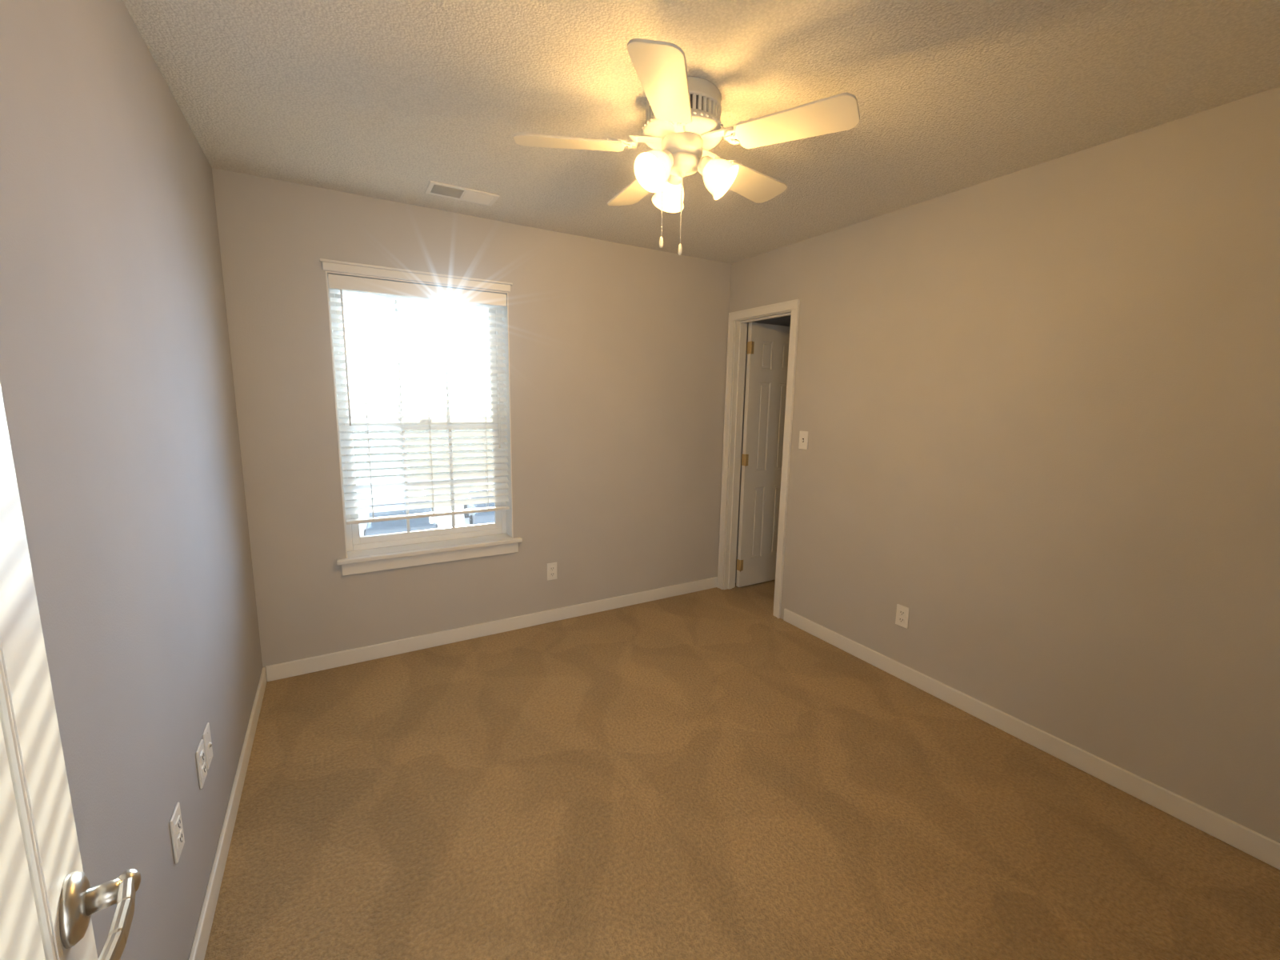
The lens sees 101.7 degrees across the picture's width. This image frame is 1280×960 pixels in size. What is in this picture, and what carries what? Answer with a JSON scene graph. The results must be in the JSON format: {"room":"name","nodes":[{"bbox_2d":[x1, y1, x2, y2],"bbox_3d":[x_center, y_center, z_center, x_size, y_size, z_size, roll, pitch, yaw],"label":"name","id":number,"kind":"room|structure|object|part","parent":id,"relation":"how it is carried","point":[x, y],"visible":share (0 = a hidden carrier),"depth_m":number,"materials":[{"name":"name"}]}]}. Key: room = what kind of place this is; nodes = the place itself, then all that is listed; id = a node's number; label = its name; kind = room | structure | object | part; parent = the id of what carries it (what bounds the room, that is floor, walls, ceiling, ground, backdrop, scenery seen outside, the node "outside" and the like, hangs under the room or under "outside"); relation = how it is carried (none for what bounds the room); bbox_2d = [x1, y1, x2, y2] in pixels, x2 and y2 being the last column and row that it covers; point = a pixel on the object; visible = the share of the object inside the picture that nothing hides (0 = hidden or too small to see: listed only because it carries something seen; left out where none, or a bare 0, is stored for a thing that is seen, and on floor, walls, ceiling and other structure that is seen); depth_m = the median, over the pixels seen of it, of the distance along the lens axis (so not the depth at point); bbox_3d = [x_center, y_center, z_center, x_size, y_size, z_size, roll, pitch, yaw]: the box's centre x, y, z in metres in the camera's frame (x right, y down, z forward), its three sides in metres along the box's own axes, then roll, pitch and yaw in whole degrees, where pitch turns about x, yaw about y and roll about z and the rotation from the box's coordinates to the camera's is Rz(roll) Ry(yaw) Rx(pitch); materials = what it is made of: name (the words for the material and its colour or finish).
{"room":"empty bedroom","nodes":[
{"label":"empty bedroom","id":0,"kind":"room"},
{"bbox_2d":[0,0,262,959],"bbox_3d":[-0.749,0.174,0.409,0.120,2.440,4.802,-4,10,-30],"label":"wall","id":1,"kind":"structure","parent":0,"point":[117,380],"depth_m":1.12,"materials":[{"name":"paint"}]},
{"bbox_2d":[169,802,184,863],"bbox_3d":[-1.120,0.854,1.264,0.009,0.115,0.070,-4,10,-30],"label":"outlet","id":2,"kind":"object","parent":1,"relation":"attached to","point":[175,822],"visible":1,"depth_m":1.25,"materials":[{"name":"white plastic"}]},
{"bbox_2d":[195,739,207,788],"bbox_3d":[-1.258,0.815,1.498,0.009,0.115,0.070,-4,10,-30],"label":"outlet","id":3,"kind":"object","parent":1,"relation":"attached to","point":[200,753],"visible":1,"depth_m":1.48,"materials":[{"name":"white plastic"}]},
{"bbox_2d":[202,722,212,769],"bbox_3d":[-1.303,0.802,1.576,0.012,0.115,0.070,-4,10,-30],"label":"outlet","id":4,"kind":"object","parent":1,"relation":"attached to","point":[206,737],"visible":0.99,"depth_m":1.56,"materials":[{"name":"white plastic"}]},
{"bbox_2d":[188,667,266,959],"bbox_3d":[-1.120,1.218,1.314,0.013,0.085,3.156,-4,10,-30],"label":"baseboard","id":5,"kind":"structure","parent":1,"relation":"attached to","point":[198,950],"depth_m":1.66,"materials":[{"name":"white wood"}]},
{"bbox_2d":[212,168,791,680],"bbox_3d":[-0.223,-0.314,3.585,4.268,2.440,0.220,-4,10,-30],"label":"wall","id":6,"kind":"structure","parent":0,"point":[618,351],"depth_m":3.13,"materials":[{"name":"paint"}]},
{"bbox_2d":[319,258,522,575],"bbox_3d":[-1.205,-0.325,2.968,0.995,1.604,0.240,-4,10,-30],"label":"window","id":7,"kind":"structure","parent":6,"relation":"in","point":[365,558],"depth_m":3.00,"materials":[{"name":"white plastic"}]},
{"bbox_2d":[328,273,509,524],"bbox_3d":[-1.184,-0.422,2.919,0.889,1.277,0.072,-4,10,-30],"label":"window blinds","id":8,"kind":"object","parent":7,"relation":"attached to","point":[341,282],"depth_m":2.90,"materials":[{"name":"white plastic"}]},
{"bbox_2d":[265,576,717,681],"bbox_3d":[-0.645,0.900,3.401,2.935,0.085,0.013,-4,10,-30],"label":"baseboard","id":9,"kind":"structure","parent":6,"relation":"attached to","point":[282,670],"depth_m":3.16,"materials":[{"name":"white wood"}]},
{"bbox_2d":[547,562,557,580],"bbox_3d":[-0.572,0.596,3.396,0.070,0.115,0.009,-4,10,-30],"label":"outlet","id":10,"kind":"object","parent":6,"relation":"attached to","point":[551,567],"visible":1,"depth_m":3.39,"materials":[{"name":"white plastic"}]},
{"bbox_2d":[736,322,790,587],"bbox_3d":[1.019,-0.171,4.096,0.548,2.018,0.134,-4,10,-30],"label":"closet door","id":11,"kind":"structure","parent":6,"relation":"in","point":[767,353],"depth_m":4.03,"materials":[{"name":"white wood"}]},
{"bbox_2d":[122,0,1279,263],"bbox_3d":[1.038,-1.219,1.292,4.368,0.100,5.002,-4,10,-30],"label":"ceiling","id":12,"kind":"structure","parent":0,"point":[381,99],"depth_m":1.64,"materials":[{"name":"white paint"}]},
{"bbox_2d":[424,180,499,206],"bbox_3d":[-0.864,-1.391,2.538,0.320,0.011,0.160,-4,10,-30],"label":"ceiling vent","id":13,"kind":"object","parent":12,"relation":"in","point":[434,188],"visible":1,"depth_m":2.52,"materials":[{"name":"white metal"}]},
{"bbox_2d":[512,38,859,255],"bbox_3d":[0.136,-1.008,1.771,1.055,0.495,1.038,-4,10,-30],"label":"fan","id":14,"kind":"object","parent":12,"relation":"hanging from","point":[681,126],"visible":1,"depth_m":1.64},
{"bbox_3d":[-0.180,-1.099,1.706,0.456,0.049,0.258,-4,10,-30],"label":"blade","id":15,"kind":"part","parent":14,"relation":"part of","materials":[{"name":"white wood"}]},
{"bbox_3d":[0.023,-1.144,2.010,0.156,0.049,0.477,-4,10,-30],"label":"blade","id":16,"kind":"part","parent":14,"relation":"part of","materials":[{"name":"white wood"}]},
{"bbox_3d":[0.072,-1.049,1.414,0.364,0.049,0.394,-4,10,-30],"label":"blade","id":17,"kind":"part","parent":14,"relation":"part of","materials":[{"name":"white wood"}]},
{"bbox_3d":[0.140,-1.129,1.722,0.275,0.240,0.275,-4,10,-30],"label":"motor","id":18,"kind":"part","parent":14,"relation":"part of","materials":[{"name":"white metal"}]},
{"bbox_3d":[0.360,-1.128,1.949,0.475,0.049,0.186,-4,10,-30],"label":"blade","id":19,"kind":"part","parent":14,"relation":"part of","materials":[{"name":"white wood"}]},
{"bbox_3d":[0.425,-1.069,1.580,0.298,0.049,0.439,-4,10,-30],"label":"blade","id":20,"kind":"part","parent":14,"relation":"part of","materials":[{"name":"white wood"}]},
{"bbox_2d":[204,580,1279,959],"bbox_3d":[0.995,1.290,1.685,4.368,0.100,5.002,-4,10,-30],"label":"floor","id":21,"kind":"structure","parent":0,"point":[704,774],"depth_m":1.82,"materials":[{"name":"beige carpet"}]},
{"bbox_2d":[728,86,1279,843],"bbox_3d":[1.514,-0.126,2.577,0.100,2.440,3.302,-4,10,-30],"label":"wall","id":22,"kind":"structure","parent":0,"point":[1038,406],"depth_m":2.09,"materials":[{"name":"paint"}]},
{"bbox_2d":[717,299,799,618],"bbox_3d":[0.855,-0.141,3.712,0.140,2.095,0.665,-4,10,-30],"label":"door frame","id":23,"kind":"structure","parent":22,"relation":"attached to","point":[738,321],"depth_m":3.83,"materials":[{"name":"white wood"}]},
{"bbox_2d":[798,431,808,449],"bbox_3d":[1.026,-0.251,3.285,0.019,0.115,0.070,-4,10,-30],"label":"switch","id":24,"kind":"object","parent":22,"relation":"attached to","point":[803,435],"visible":1,"depth_m":3.28,"materials":[{"name":"white plastic"}]},
{"bbox_2d":[895,604,909,628],"bbox_3d":[1.397,0.726,2.778,0.009,0.115,0.070,-4,10,-30],"label":"outlet","id":25,"kind":"object","parent":22,"relation":"attached to","point":[902,612],"visible":1,"depth_m":2.77,"materials":[{"name":"white plastic"}]},
{"bbox_2d":[783,608,1279,869],"bbox_3d":[1.596,1.083,2.475,0.013,0.085,2.463,-4,10,-30],"label":"baseboard","id":26,"kind":"structure","parent":22,"relation":"attached to","point":[1266,850],"depth_m":2.14,"materials":[{"name":"white wood"}]},
{"label":"outside","id":27,"kind":"structure","parent":0,"visible":0},
{"bbox_2d":[351,415,493,535],"bbox_3d":[-32.456,-4.606,54.686,120.000,0.230,119.000,-4,10,-30],"label":"ground","id":28,"kind":"structure","parent":27,"point":[352,416],"depth_m":37.57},
{"bbox_2d":[364,487,437,535],"bbox_3d":[-7.290,1.094,15.943,1.880,1.400,4.200,-3,10,-24],"label":"car","id":29,"kind":"object","parent":28,"relation":"on","point":[370,514],"visible":0.23,"depth_m":14.45,"materials":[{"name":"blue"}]},
{"bbox_2d":[464,483,494,524],"bbox_3d":[-4.951,0.832,17.869,1.880,1.400,4.200,-3,10,-22],"label":"car","id":30,"kind":"object","parent":28,"relation":"on","point":[491,516],"visible":0.1,"depth_m":16.14,"materials":[{"name":"white"}]},
{"bbox_3d":[0.999,0.196,0.459,2.948,2.440,0.120,-4,10,-30],"label":"wall","id":31,"kind":"structure","parent":0,"visible":0},
{"bbox_2d":[0,384,141,959],"bbox_3d":[-0.358,0.410,0.231,0.134,2.018,0.774,-6,11,-38],"label":"entry door","id":32,"kind":"structure","parent":31,"relation":"in","point":[48,902],"depth_m":0.46,"materials":[{"name":"white wood"}]}
]}

